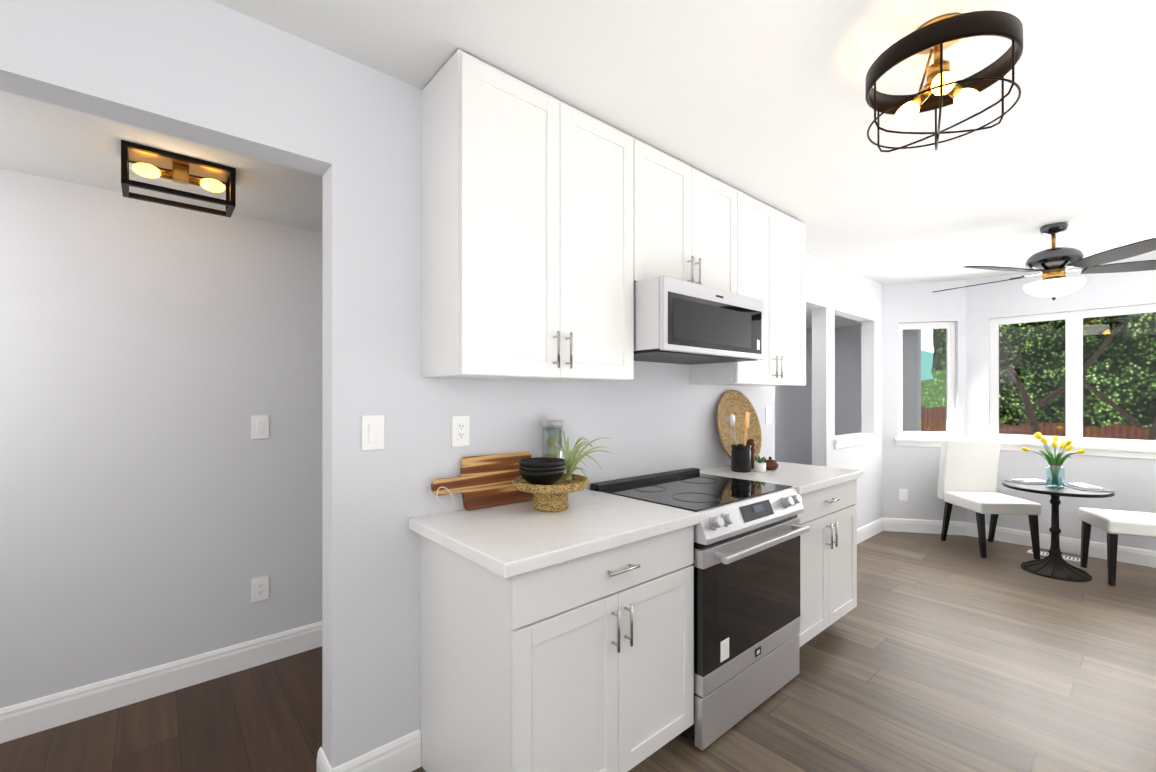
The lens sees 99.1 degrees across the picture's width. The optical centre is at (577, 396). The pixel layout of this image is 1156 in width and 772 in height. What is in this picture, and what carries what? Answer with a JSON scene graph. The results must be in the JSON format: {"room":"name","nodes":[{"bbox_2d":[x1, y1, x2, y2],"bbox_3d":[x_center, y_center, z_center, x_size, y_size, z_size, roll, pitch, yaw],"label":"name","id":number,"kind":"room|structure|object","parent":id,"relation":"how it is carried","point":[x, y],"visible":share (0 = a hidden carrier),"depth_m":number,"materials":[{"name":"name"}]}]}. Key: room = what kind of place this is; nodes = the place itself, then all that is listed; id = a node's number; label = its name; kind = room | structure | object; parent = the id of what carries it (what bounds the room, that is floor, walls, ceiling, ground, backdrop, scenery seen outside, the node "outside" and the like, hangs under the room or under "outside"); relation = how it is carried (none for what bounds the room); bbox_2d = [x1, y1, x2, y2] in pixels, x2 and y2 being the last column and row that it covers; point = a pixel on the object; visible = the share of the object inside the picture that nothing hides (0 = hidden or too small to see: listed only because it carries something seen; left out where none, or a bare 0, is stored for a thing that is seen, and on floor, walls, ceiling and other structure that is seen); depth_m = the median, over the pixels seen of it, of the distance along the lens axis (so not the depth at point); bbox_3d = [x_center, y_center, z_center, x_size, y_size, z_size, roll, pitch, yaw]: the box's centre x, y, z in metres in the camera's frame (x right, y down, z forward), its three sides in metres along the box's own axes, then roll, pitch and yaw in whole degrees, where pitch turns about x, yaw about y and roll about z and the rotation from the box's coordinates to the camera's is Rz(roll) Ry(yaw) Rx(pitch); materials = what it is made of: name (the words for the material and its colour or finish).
{"room":"kitchen","nodes":[
{"label":"kitchen","id":0,"kind":"room"},
{"bbox_2d":[0,168,811,707],"bbox_3d":[-0.232,0.113,3.773,9.200,2.490,0.120,0,0,-41],"label":"wall","id":1,"kind":"structure","parent":0,"point":[158,506],"depth_m":2.22,"materials":[{"name":"paint"}]},
{"bbox_2d":[251,575,268,602],"bbox_3d":[-1.608,0.977,2.494,0.076,0.120,0.009,0,0,-41],"label":"outlet","id":2,"kind":"object","parent":1,"relation":"attached to","point":[259,588],"visible":1,"depth_m":2.49,"materials":[{"name":"white plastic"}]},
{"bbox_2d":[251,415,268,438],"bbox_3d":[-1.607,0.157,2.494,0.076,0.120,0.012,0,0,-41],"label":"light switch","id":3,"kind":"object","parent":1,"relation":"attached to","point":[259,426],"visible":1,"depth_m":2.49,"materials":[{"name":"white plastic"}]},
{"bbox_2d":[0,90,860,329],"bbox_3d":[0.112,-1.043,3.376,9.600,0.300,1.330,0,0,-41],"label":"ceiling","id":4,"kind":"structure","parent":0,"point":[44,139],"depth_m":1.89,"materials":[{"name":"paint"}]},
{"bbox_2d":[121,140,235,217],"bbox_3d":[-1.520,-0.819,1.885,0.330,0.150,0.160,0,0,-41],"label":"ceiling light","id":5,"kind":"object","parent":4,"relation":"attached to","point":[148,162],"visible":1,"depth_m":1.86,"materials":[{"name":"brown metal"}]},
{"bbox_2d":[0,0,881,768],"bbox_3d":[0.093,0.112,2.480,8.000,2.490,0.120,0,0,-41],"label":"wall","id":6,"kind":"structure","parent":0,"point":[210,72],"depth_m":1.70,"materials":[{"name":"paint"}]},
{"bbox_2d":[362,415,383,450],"bbox_3d":[-0.706,0.126,1.700,0.076,0.120,0.012,0,0,-41],"label":"light switch","id":7,"kind":"object","parent":6,"relation":"attached to","point":[372,432],"visible":1,"depth_m":1.70,"materials":[{"name":"white plastic"}]},
{"bbox_2d":[452,415,469,446],"bbox_3d":[-0.456,0.137,1.918,0.076,0.120,0.009,0,0,-41],"label":"outlet","id":8,"kind":"object","parent":6,"relation":"attached to","point":[460,431],"visible":1,"depth_m":1.92,"materials":[{"name":"white plastic"}]},
{"bbox_2d":[422,49,633,381],"bbox_3d":[-0.157,-0.599,1.955,0.814,1.060,0.342,0,0,-41],"label":"upper cabinet","id":9,"kind":"object","parent":6,"relation":"attached to","point":[527,231],"visible":1,"depth_m":1.76,"materials":[{"name":"white wood"}]},
{"bbox_2d":[0,517,1155,771],"bbox_3d":[1.342,1.291,1.953,9.200,0.131,4.690,0,0,-41],"label":"baseboard","id":10,"kind":"structure","parent":6,"relation":"attached to","point":[92,699],"depth_m":2.25,"materials":[{"name":"white wood"}]},
{"bbox_2d":[630,136,736,293],"bbox_3d":[0.460,-0.812,2.489,0.813,0.633,0.342,0,0,-41],"label":"upper cabinet","id":11,"kind":"object","parent":6,"relation":"attached to","point":[685,221],"visible":0.56,"depth_m":2.34,"materials":[{"name":"white wood"}]},
{"bbox_2d":[634,275,763,364],"bbox_3d":[0.501,-0.338,2.441,0.805,0.309,0.468,0,0,-41],"label":"over-the-range microwave","id":12,"kind":"object","parent":11,"relation":"attached to","point":[677,321],"visible":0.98,"depth_m":2.17,"materials":[{"name":"silver metal"}]},
{"bbox_2d":[690,188,805,385],"bbox_3d":[1.076,-0.598,3.023,0.814,1.060,0.342,0,0,-41],"label":"upper cabinet","id":13,"kind":"object","parent":6,"relation":"attached to","point":[771,257],"visible":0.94,"depth_m":2.90,"materials":[{"name":"white wood"}]},
{"bbox_2d":[765,407,770,423],"bbox_3d":[1.346,0.137,3.478,0.076,0.120,0.009,0,0,-41],"label":"outlet","id":14,"kind":"object","parent":6,"relation":"attached to","point":[767,415],"visible":1,"depth_m":3.47,"materials":[{"name":"white plastic"}]},
{"bbox_2d":[833,433,879,448],"bbox_3d":[2.520,0.411,4.580,1.009,0.085,0.190,0,0,-41],"label":"sill","id":15,"kind":"structure","parent":6,"relation":"attached to","point":[847,440],"depth_m":4.49,"materials":[{"name":"white wood"}]},
{"bbox_2d":[0,531,1155,771],"bbox_3d":[1.407,1.386,1.878,9.600,0.060,5.290,0,0,-41],"label":"floor","id":16,"kind":"structure","parent":0,"point":[936,653],"depth_m":2.21,"materials":[{"name":"brown wood"}]},
{"bbox_2d":[409,489,699,771],"bbox_3d":[-0.073,0.899,1.822,0.867,0.914,0.652,0,0,-41],"label":"base cabinet","id":17,"kind":"object","parent":16,"relation":"on","point":[561,641],"visible":1,"depth_m":1.58,"materials":[{"name":"white wood"}]},
{"bbox_2d":[431,451,533,509],"bbox_3d":[-0.366,0.338,1.959,0.450,0.205,0.052,0,0,-41],"label":"cutting board","id":18,"kind":"object","parent":17,"relation":"on","point":[481,481],"visible":0.92,"depth_m":1.95,"materials":[{"name":"brown wood"}]},
{"bbox_2d":[512,473,588,511],"bbox_3d":[-0.107,0.384,1.939,0.302,0.116,0.302,0,0,-41],"label":"stand","id":19,"kind":"object","parent":17,"relation":"on","point":[551,498],"visible":0.92,"depth_m":1.87,"materials":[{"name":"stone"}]},
{"bbox_2d":[518,457,564,484],"bbox_3d":[-0.140,0.297,1.917,0.182,0.094,0.182,0,0,-41],"label":"bowls","id":20,"kind":"object","parent":19,"relation":"on","point":[543,471],"visible":0.98,"depth_m":1.85,"materials":[{"name":"black ceramic"}]},
{"bbox_2d":[556,430,612,481],"bbox_3d":[0.036,0.248,2.003,0.207,0.212,0.242,0,0,-41],"label":"air plant","id":21,"kind":"object","parent":19,"relation":"on","point":[572,460],"visible":0.98,"depth_m":1.98,"materials":[{"name":"green plant"}]},
{"bbox_2d":[542,420,562,457],"bbox_3d":[-0.112,0.274,2.144,0.092,0.336,0.092,0,0,-41],"label":"glass canister","id":22,"kind":"object","parent":17,"relation":"on","point":[554,439],"visible":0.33,"depth_m":2.12,"materials":[{"name":"clear glass"}]},
{"bbox_2d":[590,468,809,749],"bbox_3d":[0.590,0.886,2.337,0.802,0.942,0.706,0,0,-41],"label":"range","id":23,"kind":"object","parent":16,"relation":"on","point":[747,534],"visible":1,"depth_m":2.09,"materials":[{"name":"silver metal"}]},
{"bbox_2d":[700,461,862,647],"bbox_3d":[1.180,0.900,2.907,0.827,0.914,0.652,0,0,-41],"label":"base cabinet","id":24,"kind":"object","parent":16,"relation":"on","point":[828,567],"visible":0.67,"depth_m":2.68,"materials":[{"name":"white wood"}]},
{"bbox_2d":[716,390,761,457],"bbox_3d":[1.022,0.201,3.133,0.490,0.481,0.127,0,0,-41],"label":"woven tray","id":25,"kind":"object","parent":24,"relation":"on","point":[736,404],"visible":0.58,"depth_m":3.18,"materials":[{"name":"wicker"}]},
{"bbox_2d":[728,411,750,472],"bbox_3d":[0.964,0.266,2.903,0.165,0.353,0.116,0,0,-41],"label":"utensil crock","id":26,"kind":"object","parent":24,"relation":"on","point":[740,457],"visible":1,"depth_m":2.86,"materials":[{"name":"black ceramic"}]},
{"bbox_2d":[746,439,755,468],"bbox_3d":[1.061,0.352,3.020,0.056,0.181,0.056,0,0,-41],"label":"pepper mill","id":27,"kind":"object","parent":24,"relation":"on","point":[752,442],"visible":0.62,"depth_m":3.00,"materials":[{"name":"brown wood"}]},
{"bbox_2d":[754,456,766,471],"bbox_3d":[1.071,0.397,2.903,0.077,0.090,0.073,0,0,-41],"label":"succulent pot","id":28,"kind":"object","parent":24,"relation":"on","point":[760,465],"visible":1,"depth_m":2.88,"materials":[{"name":"white ceramic"}]},
{"bbox_2d":[764,456,778,469],"bbox_3d":[1.156,0.403,2.963,0.100,0.079,0.100,0,0,-41],"label":"salt bowl","id":29,"kind":"object","parent":24,"relation":"on","point":[771,464],"visible":0.9,"depth_m":2.93,"materials":[{"name":"brown wood"}]},
{"bbox_2d":[937,438,1040,559],"bbox_3d":[3.633,0.879,4.391,0.476,0.963,0.602,0,0,6],"label":"chair","id":30,"kind":"object","parent":16,"relation":"on","point":[968,471],"visible":1,"depth_m":4.55,"materials":[{"name":"white leather"}]},
{"bbox_2d":[1027,550,1079,561],"bbox_3d":[4.051,1.355,4.172,0.110,0.007,0.360,0,0,-41],"label":"floor vent","id":31,"kind":"object","parent":16,"relation":"in","point":[1063,556],"visible":0.42,"depth_m":4.12,"materials":[{"name":"white metal"}]},
{"bbox_2d":[1002,481,1114,581],"bbox_3d":[3.676,1.028,3.795,0.622,0.660,0.622,0,0,-41],"label":"bistro table","id":32,"kind":"object","parent":16,"relation":"on","point":[1053,564],"visible":0.96,"depth_m":3.74,"materials":[{"name":"black metal"}]},
{"bbox_2d":[1004,479,1052,484],"bbox_3d":[3.660,0.684,3.979,0.300,0.025,0.200,0,0,-5],"label":"placemat","id":33,"kind":"object","parent":32,"relation":"on","point":[1031,481],"visible":0.81,"depth_m":3.93,"materials":[{"name":"grey"}]},
{"bbox_2d":[1021,432,1085,487],"bbox_3d":[3.670,0.490,3.803,0.348,0.413,0.357,0,0,-41],"label":"tulip vase","id":34,"kind":"object","parent":32,"relation":"on","point":[1055,462],"visible":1,"depth_m":3.78,"materials":[{"name":"clear glass"}]},
{"bbox_2d":[1061,482,1114,491],"bbox_3d":[3.850,0.684,3.731,0.200,0.025,0.300,0,0,20],"label":"placemat","id":35,"kind":"object","parent":32,"relation":"on","point":[1082,486],"visible":0.98,"depth_m":3.67,"materials":[{"name":"grey"}]},
{"bbox_2d":[1079,508,1155,585],"bbox_3d":[4.170,0.878,3.603,0.602,0.963,0.476,0,0,27],"label":"chair","id":36,"kind":"object","parent":16,"relation":"on","point":[1113,524],"visible":1,"depth_m":3.55,"materials":[{"name":"white leather"}]},
{"bbox_2d":[212,0,1155,283],"bbox_3d":[1.843,-1.164,1.376,9.600,0.060,3.960,0,0,-41],"label":"ceiling","id":37,"kind":"structure","parent":0,"point":[764,100],"depth_m":1.88,"materials":[{"name":"paint"}]},
{"bbox_2d":[865,10,1022,151],"bbox_3d":[1.120,-0.974,1.531,0.392,0.319,0.392,0,0,-41],"label":"ceiling light","id":38,"kind":"object","parent":37,"relation":"hanging from","point":[942,87],"visible":1,"depth_m":1.50,"materials":[{"name":"brown metal"}]},
{"bbox_2d":[934,222,1155,299],"bbox_3d":[3.170,-0.884,3.315,1.333,0.497,1.340,0,0,-41],"label":"ceiling fan","id":39,"kind":"object","parent":37,"relation":"hanging from","point":[1053,263],"visible":1,"depth_m":3.17,"materials":[{"name":"grey metal"}]},
{"bbox_2d":[835,326,920,437],"bbox_3d":[3.591,0.114,6.293,0.120,2.490,1.310,0,0,-41],"label":"wall","id":40,"kind":"structure","parent":0,"point":[847,380],"depth_m":6.27,"materials":[{"name":"paint"}]},
{"bbox_2d":[882,280,966,521],"bbox_3d":[3.448,0.113,4.953,0.897,2.490,0.120,0,0,14],"label":"wall","id":41,"kind":"structure","parent":0,"point":[914,471],"depth_m":4.91,"materials":[{"name":"paint"}]},
{"bbox_2d":[899,489,907,500],"bbox_3d":[3.261,0.988,4.939,0.076,0.120,0.009,0,0,14],"label":"outlet","id":42,"kind":"object","parent":41,"relation":"attached to","point":[903,494],"visible":1,"depth_m":4.93,"materials":[{"name":"white plastic"}]},
{"bbox_2d":[894,437,942,446],"bbox_3d":[3.471,0.461,4.892,0.590,0.085,0.092,0,0,14],"label":"window sill","id":43,"kind":"structure","parent":41,"relation":"attached to","point":[919,442],"depth_m":4.88,"materials":[{"name":"white wood"}]},
{"bbox_2d":[898,322,954,437],"bbox_3d":[3.487,-0.159,4.962,0.520,1.155,0.052,0,0,14],"label":"window","id":44,"kind":"structure","parent":41,"relation":"in","point":[949,327],"depth_m":4.93,"materials":[{"name":"white plastic"}]},
{"bbox_2d":[966,253,1155,550],"bbox_3d":[4.590,0.113,3.978,0.120,2.490,2.420,0,0,-41],"label":"wall","id":45,"kind":"structure","parent":0,"point":[1131,482],"depth_m":4.31,"materials":[{"name":"paint"}]},
{"bbox_2d":[990,304,1155,447],"bbox_3d":[4.333,-0.160,4.301,0.054,1.155,1.135,0,0,-41],"label":"window","id":46,"kind":"structure","parent":45,"relation":"in","point":[1074,376],"depth_m":4.29,"materials":[{"name":"white plastic"}]},
{"bbox_2d":[1000,440,1155,459],"bbox_3d":[4.279,0.460,4.254,0.092,0.085,1.205,0,0,-41],"label":"window sill","id":47,"kind":"structure","parent":45,"relation":"attached to","point":[1123,452],"depth_m":4.15,"materials":[{"name":"white wood"}]},
{"label":"outside","id":48,"kind":"structure","parent":0,"visible":0},
{"bbox_2d":[921,312,1155,446],"bbox_3d":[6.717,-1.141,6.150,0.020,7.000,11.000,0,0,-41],"label":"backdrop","id":49,"kind":"structure","parent":48,"point":[1092,422],"depth_m":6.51,"materials":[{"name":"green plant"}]},
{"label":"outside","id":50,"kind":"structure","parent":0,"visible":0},
{"bbox_2d":[1006,324,1155,439],"bbox_3d":[6.165,0.506,5.908,0.180,2.714,1.586,0,0,-41],"label":"tree","id":51,"kind":"object","parent":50,"point":[1033,423],"depth_m":5.94,"materials":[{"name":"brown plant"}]}
]}

